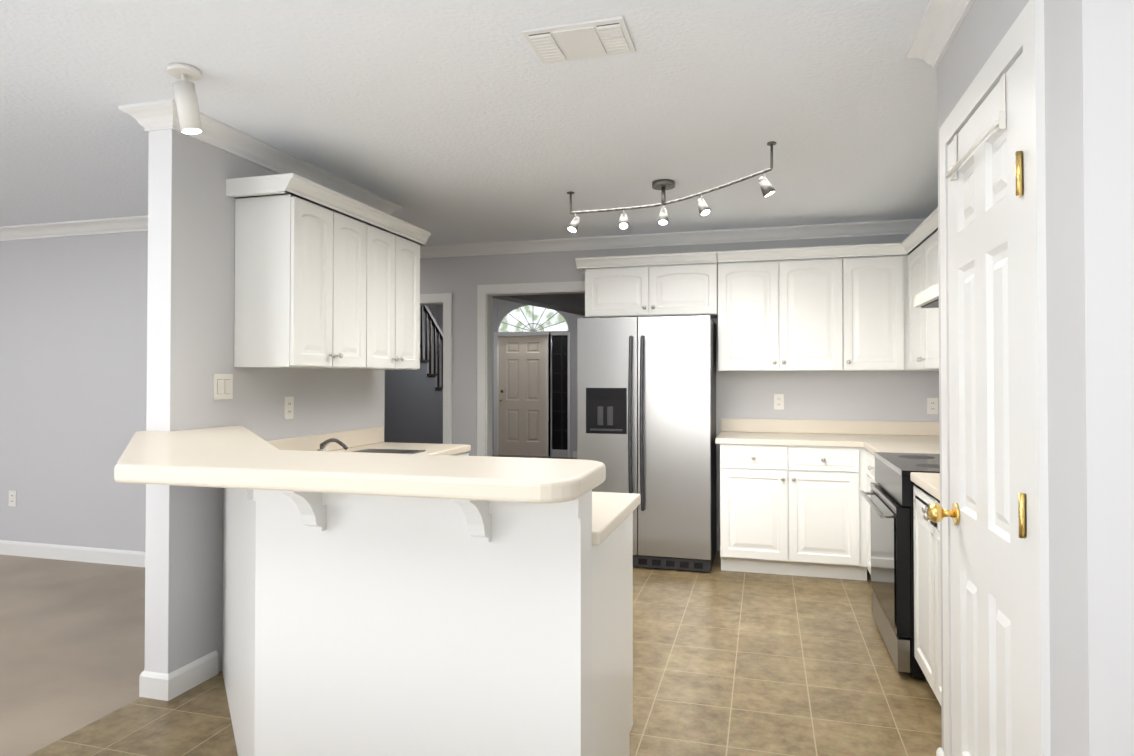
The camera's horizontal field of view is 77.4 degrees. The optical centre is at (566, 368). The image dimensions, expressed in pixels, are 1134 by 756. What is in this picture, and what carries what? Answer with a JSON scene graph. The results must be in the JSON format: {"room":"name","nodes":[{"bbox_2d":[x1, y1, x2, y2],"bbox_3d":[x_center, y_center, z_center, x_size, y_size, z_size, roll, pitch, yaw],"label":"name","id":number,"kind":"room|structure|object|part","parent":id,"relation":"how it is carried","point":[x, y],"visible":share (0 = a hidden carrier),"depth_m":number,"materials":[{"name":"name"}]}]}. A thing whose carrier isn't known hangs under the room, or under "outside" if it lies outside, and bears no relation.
{"room":"kitchen","nodes":[
{"label":"kitchen","id":0,"kind":"room"},
{"bbox_2d":[0,554,144,755],"bbox_3d":[-4.984,1.370,1.853,5.640,0.050,7.250,0,-1,16],"label":"floor carpet","id":1,"kind":"object","parent":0,"point":[72,646],"depth_m":3.49,"materials":[{"name":"beige carpet"}]},
{"bbox_2d":[0,231,147,551],"bbox_3d":[-3.975,0.170,5.299,5.540,2.440,0.100,0,-1,16],"label":"wall","id":2,"kind":"structure","parent":0,"point":[73,361],"depth_m":5.14,"materials":[{"name":"paint"}]},
{"bbox_2d":[8,491,16,506],"bbox_3d":[-4.134,0.970,5.276,0.070,0.115,0.008,0,-1,16],"label":"outlet","id":3,"kind":"object","parent":2,"relation":"attached to","point":[12,498],"visible":1,"depth_m":5.27,"materials":[{"name":"white plastic"}]},
{"bbox_2d":[0,215,147,240],"bbox_3d":[-3.955,-1.007,5.217,5.450,0.088,0.078,0,-1,16],"label":"crown molding","id":4,"kind":"structure","parent":2,"relation":"attached to","point":[134,223],"depth_m":5.10,"materials":[{"name":"white wood"}]},
{"bbox_2d":[222,488,225,687],"bbox_3d":[-1.201,0.832,2.732,0.981,1.048,0.943,0,-1,16],"label":"wall","id":5,"kind":"structure","parent":0,"point":[224,489],"depth_m":3.11,"materials":[{"name":"white paint"}]},
{"bbox_2d":[114,425,605,503],"bbox_3d":[-0.819,0.277,2.418,2.093,0.050,1.351,0,-1,16],"label":"bar","id":6,"kind":"object","parent":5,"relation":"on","point":[239,457],"visible":1,"depth_m":1.74,"materials":[{"name":"beige laminate"}]},
{"bbox_2d":[144,129,384,673],"bbox_3d":[-1.466,0.150,3.762,0.120,2.440,1.713,0,-1,16],"label":"wall","id":7,"kind":"structure","parent":0,"point":[191,283],"depth_m":3.06,"materials":[{"name":"paint"}]},
{"bbox_2d":[118,103,151,132],"bbox_3d":[-1.592,-1.027,3.675,0.088,0.088,1.598,0,-1,16],"label":"crown molding","id":8,"kind":"structure","parent":7,"relation":"attached to","point":[136,111],"depth_m":2.92,"materials":[{"name":"white wood"}]},
{"bbox_2d":[213,374,232,399],"bbox_3d":[-1.555,0.083,3.202,0.008,0.115,0.115,0,-1,16],"label":"double light switch","id":9,"kind":"object","parent":7,"relation":"attached to","point":[222,386],"visible":1,"depth_m":3.19,"materials":[{"name":"white plastic"}]},
{"bbox_2d":[144,99,399,214],"bbox_3d":[-1.392,-1.027,3.712,0.098,0.088,1.778,0,-1,16],"label":"crown molding","id":10,"kind":"structure","parent":7,"relation":"attached to","point":[163,114],"depth_m":3.35,"materials":[{"name":"white wood"}]},
{"bbox_2d":[284,397,293,418],"bbox_3d":[-1.431,0.203,3.644,0.008,0.115,0.070,0,-1,16],"label":"outlet","id":11,"kind":"object","parent":7,"relation":"attached to","point":[288,407],"visible":1,"depth_m":3.64,"materials":[{"name":"white plastic"}]},
{"bbox_2d":[230,173,369,369],"bbox_3d":[-1.304,-0.431,3.528,0.317,0.856,0.610,0,-1,16],"label":"upper cabinet","id":12,"kind":"object","parent":7,"relation":"attached to","point":[326,278],"depth_m":3.27,"materials":[{"name":"white wood"}]},
{"bbox_2d":[370,207,421,369],"bbox_3d":[-1.140,-0.423,4.116,0.317,0.856,0.610,0,-1,16],"label":"upper cabinet","id":13,"kind":"object","parent":7,"relation":"attached to","point":[395,243],"depth_m":4.05,"materials":[{"name":"white wood"}]},
{"bbox_2d":[226,488,591,755],"bbox_3d":[-0.426,0.822,1.927,0.975,1.048,0.170,0,-1,16],"label":"wall","id":14,"kind":"structure","parent":0,"point":[362,625],"depth_m":1.89,"materials":[{"name":"white paint"}]},
{"bbox_2d":[420,305,437,386],"bbox_3d":[-3.093,0.059,9.686,0.120,2.780,5.680,0,-1,16],"label":"wall","id":15,"kind":"structure","parent":0,"point":[433,309],"depth_m":12.19,"materials":[{"name":"paint"}]},
{"bbox_2d":[0,0,937,245],"bbox_3d":[-2.096,-1.105,1.895,11.200,0.020,8.820,0,-1,16],"label":"ceiling","id":16,"kind":"structure","parent":0,"point":[447,122],"depth_m":2.91,"materials":[{"name":"white paint"}]},
{"bbox_2d":[167,63,202,133],"bbox_3d":[-1.388,-0.971,2.567,0.110,0.227,0.110,0,-1,16],"label":"light","id":17,"kind":"object","parent":16,"relation":"attached to","point":[185,94],"visible":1,"depth_m":2.54,"materials":[{"name":"white plastic"}]},
{"bbox_2d":[522,16,635,63],"bbox_3d":[0.044,-1.080,2.345,0.330,0.014,0.236,0,-1,16],"label":"ceiling vent","id":18,"kind":"object","parent":16,"relation":"in","point":[583,40],"visible":0.96,"depth_m":2.32,"materials":[{"name":"white"}]},
{"bbox_2d":[567,142,775,232],"bbox_3d":[0.499,-0.944,3.824,1.204,0.247,0.660,0,-1,16],"label":"spotlights","id":19,"kind":"object","parent":16,"relation":"attached to","point":[766,187],"visible":1,"depth_m":4.01,"materials":[{"name":"silver metal"}]},
{"bbox_2d":[28,550,941,755],"bbox_3d":[0.604,1.359,1.046,5.560,0.050,8.700,0,-1,16],"label":"floor","id":20,"kind":"structure","parent":0,"point":[731,663],"depth_m":3.01,"materials":[{"name":"beige tile"}]},
{"bbox_2d":[455,452,468,455],"bbox_3d":[-1.041,0.936,3.821,0.647,0.870,1.210,0,-1,16],"label":"base cabinet","id":21,"kind":"object","parent":20,"relation":"on","point":[463,454],"depth_m":4.27,"materials":[{"name":"white"}]},
{"bbox_2d":[267,426,470,454],"bbox_3d":[-1.178,0.424,3.375,0.630,0.138,2.195,0,-1,16],"label":"countertop","id":22,"kind":"structure","parent":21,"relation":"on","point":[371,438],"depth_m":4.10,"materials":[{"name":"beige laminate"}]},
{"bbox_2d":[317,438,347,450],"bbox_3d":[-1.222,0.413,3.749,0.178,0.092,0.105,0,-1,16],"label":"faucet","id":23,"kind":"object","parent":22,"relation":"on","point":[325,443],"visible":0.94,"depth_m":3.72,"materials":[{"name":"silver metal"}]},
{"bbox_2d":[351,448,424,453],"bbox_3d":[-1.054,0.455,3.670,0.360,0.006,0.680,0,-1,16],"label":"sink","id":24,"kind":"object","parent":22,"relation":"in","point":[396,451],"visible":0.33,"depth_m":3.88,"materials":[{"name":"silver metal"}]},
{"bbox_2d":[592,512,632,755],"bbox_3d":[-0.308,0.916,2.339,0.960,0.870,0.679,0,-1,16],"label":"base cabinet","id":25,"kind":"object","parent":20,"relation":"on","point":[612,638],"visible":0.06,"depth_m":2.17,"materials":[{"name":"white wood"}]},
{"bbox_2d":[592,492,640,545],"bbox_3d":[-0.414,0.462,2.515,1.305,0.038,0.950,0,-1,16],"label":"countertop","id":26,"kind":"structure","parent":25,"relation":"on","point":[611,512],"depth_m":2.20,"materials":[{"name":"beige laminate"}]},
{"bbox_2d":[577,314,716,571],"bbox_3d":[0.594,0.506,5.147,0.924,1.740,0.748,0,-1,16],"label":"fridge","id":27,"kind":"object","parent":20,"relation":"on","point":[646,408],"visible":0.85,"depth_m":4.84,"materials":[{"name":"grey metal"}]},
{"bbox_2d":[720,444,867,580],"bbox_3d":[1.562,0.951,4.945,0.930,0.870,0.674,0,-1,16],"label":"base cabinet","id":28,"kind":"object","parent":20,"relation":"on","point":[795,510],"visible":1,"depth_m":4.66,"materials":[{"name":"white wood"}]},
{"bbox_2d":[715,418,939,447],"bbox_3d":[1.840,0.444,4.880,1.565,0.138,0.662,0,-1,16],"label":"countertop","id":29,"kind":"structure","parent":28,"relation":"on","point":[779,432],"depth_m":5.14,"materials":[{"name":"beige laminate"}]},
{"bbox_2d":[866,450,876,574],"bbox_3d":[2.109,0.939,4.081,0.621,0.870,0.659,0,-1,16],"label":"base cabinet","id":30,"kind":"object","parent":20,"relation":"on","point":[870,466],"visible":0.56,"depth_m":4.17,"materials":[{"name":"white wood"}]},
{"bbox_2d":[859,422,939,453],"bbox_3d":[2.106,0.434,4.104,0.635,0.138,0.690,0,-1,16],"label":"countertop","id":31,"kind":"structure","parent":30,"relation":"on","point":[872,437],"depth_m":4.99,"materials":[{"name":"beige laminate"}]},
{"bbox_2d":[860,452,939,678],"bbox_3d":[1.842,0.800,3.397,0.726,1.090,0.792,0,-1,16],"label":"stove","id":32,"kind":"object","parent":20,"relation":"on","point":[890,499],"visible":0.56,"depth_m":3.20,"materials":[{"name":"black metal"}]},
{"bbox_2d":[913,484,940,704],"bbox_3d":[1.681,0.920,2.615,0.657,0.870,0.782,0,-1,16],"label":"base cabinet","id":33,"kind":"object","parent":20,"relation":"on","point":[927,608],"visible":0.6,"depth_m":2.81,"materials":[{"name":"white wood"}]},
{"bbox_2d":[903,442,939,500],"bbox_3d":[1.692,0.414,2.618,0.633,0.138,0.784,0,-1,16],"label":"countertop","id":34,"kind":"structure","parent":33,"relation":"on","point":[930,482],"depth_m":2.97,"materials":[{"name":"beige laminate"}]},
{"bbox_2d":[438,298,584,456],"bbox_3d":[-0.199,0.088,11.888,9.270,2.780,0.120,0,-1,16],"label":"wall","id":35,"kind":"structure","parent":0,"point":[572,323],"depth_m":11.77,"materials":[{"name":"paint"}]},
{"bbox_2d":[498,336,546,455],"bbox_3d":[-0.757,0.459,11.984,0.888,2.025,0.127,0,-1,16],"label":"front door","id":36,"kind":"structure","parent":35,"relation":"in","point":[522,416],"depth_m":12.01,"materials":[{"name":"beige paint"}]},
{"bbox_2d":[494,331,550,456],"bbox_3d":[-0.757,0.429,11.984,1.020,2.100,0.045,0,-1,16],"label":"door frame","id":37,"kind":"structure","parent":35,"relation":"attached to","point":[496,361],"depth_m":12.06,"materials":[{"name":"white wood"}]},
{"bbox_2d":[498,304,567,331],"bbox_3d":[-0.574,-0.858,11.990,1.275,0.488,0.050,0,-1,16],"label":"window","id":38,"kind":"structure","parent":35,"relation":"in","point":[519,318],"depth_m":12.02,"materials":[{"name":"clear glass"}]},
{"bbox_2d":[548,332,570,457],"bbox_3d":[-0.122,0.437,11.807,0.380,2.080,0.045,0,-1,16],"label":"trim","id":39,"kind":"structure","parent":35,"relation":"attached to","point":[569,384],"depth_m":11.75,"materials":[{"name":"white wood"}]},
{"bbox_2d":[552,335,567,449],"bbox_3d":[-0.111,0.398,11.847,0.300,1.920,0.025,0,-1,16],"label":"sidelight window","id":40,"kind":"structure","parent":35,"relation":"in","point":[559,392],"depth_m":11.85,"materials":[{"name":"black glass"}]},
{"bbox_2d":[492,455,576,458],"bbox_3d":[-1.164,1.456,8.376,9.490,0.050,7.370,0,-1,16],"label":"floor","id":41,"kind":"structure","parent":0,"point":[525,456],"depth_m":11.87,"materials":[{"name":"brown tile"}]},
{"bbox_2d":[384,305,442,443],"bbox_3d":[-2.604,-0.392,9.318,1.017,3.671,5.217,0,-1,16],"label":"stairs","id":42,"kind":"structure","parent":41,"relation":"on","point":[413,406],"depth_m":9.63,"materials":[{"name":"paint"}]},
{"bbox_2d":[492,293,584,315],"bbox_3d":[-0.640,-0.880,8.016,3.490,0.947,1.200,0,-1,16],"label":"ceiling soffit","id":43,"kind":"structure","parent":0,"point":[572,303],"depth_m":7.27,"materials":[{"name":"paint"}]},
{"bbox_2d":[420,234,938,550],"bbox_3d":[-1.701,0.014,6.286,9.390,2.780,0.120,0,-1,16],"label":"wall","id":44,"kind":"structure","parent":0,"point":[865,395],"depth_m":5.40,"materials":[{"name":"paint"}]},
{"bbox_2d":[420,293,451,443],"bbox_3d":[-1.460,0.383,6.214,1.030,2.040,0.152,0,-1,16],"label":"trim","id":45,"kind":"structure","parent":44,"relation":"attached to","point":[444,300],"depth_m":6.02,"materials":[{"name":"white wood"}]},
{"bbox_2d":[477,281,584,456],"bbox_3d":[-0.237,0.348,5.873,1.030,2.100,0.152,0,-1,16],"label":"trim","id":46,"kind":"structure","parent":44,"relation":"attached to","point":[485,293],"depth_m":5.93,"materials":[{"name":"white wood"}]},
{"bbox_2d":[575,251,717,317],"bbox_3d":[0.618,-0.611,5.386,1.045,0.445,0.377,0,-1,16],"label":"upper cabinet","id":47,"kind":"object","parent":44,"relation":"attached to","point":[671,284],"visible":0.98,"depth_m":5.23,"materials":[{"name":"white wood"}]},
{"bbox_2d":[420,219,924,257],"bbox_3d":[-1.785,-0.993,6.221,9.270,0.088,0.078,0,-1,16],"label":"crown molding","id":48,"kind":"structure","parent":44,"relation":"attached to","point":[891,227],"depth_m":5.48,"materials":[{"name":"white wood"}]},
{"bbox_2d":[717,248,780,370],"bbox_3d":[1.335,-0.408,5.204,0.422,0.856,0.336,0,-1,16],"label":"upper cabinet","id":49,"kind":"object","parent":44,"relation":"attached to","point":[749,281],"depth_m":5.04,"materials":[{"name":"white wood"}]},
{"bbox_2d":[774,394,783,409],"bbox_3d":[1.586,0.250,5.298,0.070,0.115,0.008,0,-1,16],"label":"outlet","id":50,"kind":"object","parent":44,"relation":"attached to","point":[778,401],"visible":1,"depth_m":5.29,"materials":[{"name":"white plastic"}]},
{"bbox_2d":[781,245,844,370],"bbox_3d":[1.741,-0.410,5.091,0.422,0.856,0.336,0,-1,16],"label":"upper cabinet","id":51,"kind":"object","parent":44,"relation":"attached to","point":[839,308],"depth_m":4.92,"materials":[{"name":"white wood"}]},
{"bbox_2d":[845,240,904,370],"bbox_3d":[2.148,-0.411,4.977,0.423,0.856,0.336,0,-1,16],"label":"upper cabinet","id":52,"kind":"object","parent":44,"relation":"attached to","point":[874,273],"depth_m":4.82,"materials":[{"name":"white wood"}]},
{"bbox_2d":[927,398,937,413],"bbox_3d":[2.592,0.267,5.017,0.070,0.115,0.008,0,-1,16],"label":"outlet","id":53,"kind":"object","parent":44,"relation":"attached to","point":[932,405],"visible":1,"depth_m":5.01,"materials":[{"name":"white plastic"}]},
{"bbox_2d":[937,0,1133,755],"bbox_3d":[1.140,0.124,1.790,0.120,2.440,1.110,0,-1,16],"label":"wall","id":54,"kind":"structure","parent":0,"point":[1089,104],"depth_m":1.28,"materials":[{"name":"paint"}]},
{"bbox_2d":[907,0,973,68],"bbox_3d":[1.058,-1.051,1.879,0.078,0.088,1.168,0,-1,16],"label":"crown molding","id":55,"kind":"structure","parent":54,"relation":"attached to","point":[940,24],"depth_m":2.18,"materials":[{"name":"white wood"}]},
{"bbox_2d":[927,52,1028,755],"bbox_3d":[1.058,0.326,1.847,0.116,2.022,0.672,0,-1,16],"label":"pantry door","id":56,"kind":"structure","parent":54,"relation":"in","point":[986,513],"depth_m":1.79,"materials":[{"name":"white wood"}]},
{"bbox_3d":[1.069,-0.620,1.871,0.026,0.129,0.460,0,-1,16],"label":"door hook rail","id":57,"kind":"part","parent":56,"relation":"part of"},
{"bbox_2d":[939,0,1050,755],"bbox_3d":[1.143,0.287,1.828,0.135,2.115,0.830,0,-1,16],"label":"door frame","id":58,"kind":"structure","parent":54,"relation":"attached to","point":[1024,34],"depth_m":1.49,"materials":[{"name":"white wood"}]},
{"bbox_3d":[3.146,0.015,6.412,0.120,2.780,8.870,0,-1,16],"label":"wall","id":59,"kind":"structure","parent":0,"visible":0},
{"bbox_2d":[905,227,920,370],"bbox_3d":[2.378,-0.418,4.487,0.316,0.856,0.517,0,-1,16],"label":"upper cabinet","id":60,"kind":"object","parent":59,"relation":"attached to","point":[913,244],"depth_m":4.58,"materials":[{"name":"white wood"}]},
{"bbox_2d":[921,207,938,370],"bbox_3d":[2.239,-0.425,3.989,0.316,0.856,0.517,0,-1,16],"label":"upper cabinet","id":61,"kind":"object","parent":59,"relation":"attached to","point":[929,229],"depth_m":4.11,"materials":[{"name":"white wood"}]},
{"bbox_2d":[914,283,938,307],"bbox_3d":[1.987,-0.380,3.372,0.465,0.105,0.792,0,-1,16],"label":"range hood","id":62,"kind":"object","parent":61,"relation":"attached to","point":[928,298],"visible":0.23,"depth_m":3.54,"materials":[{"name":"white plastic"}]},
{"bbox_3d":[-6.661,0.012,6.166,0.100,2.780,14.620,0,-1,16],"label":"wall","id":63,"kind":"structure","parent":0,"visible":0},
{"bbox_2d":[0,540,144,566],"bbox_3d":[-3.976,1.338,5.225,5.510,0.104,0.014,0,-1,16],"label":"baseboard","id":64,"kind":"structure","parent":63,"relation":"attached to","point":[14,548],"depth_m":5.10,"materials":[{"name":"white wood"}]},
{"bbox_2d":[139,671,151,698],"bbox_3d":[-1.549,1.317,3.696,0.014,0.104,1.594,0,-1,16],"label":"baseboard","id":65,"kind":"structure","parent":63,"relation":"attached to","point":[145,678],"depth_m":2.92,"materials":[{"name":"white wood"}]},
{"bbox_2d":[152,650,217,700],"bbox_3d":[-1.607,1.308,3.027,0.034,0.104,0.274,0,-1,16],"label":"baseboard","id":66,"kind":"structure","parent":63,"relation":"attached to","point":[176,683],"depth_m":2.97,"materials":[{"name":"white wood"}]}
]}

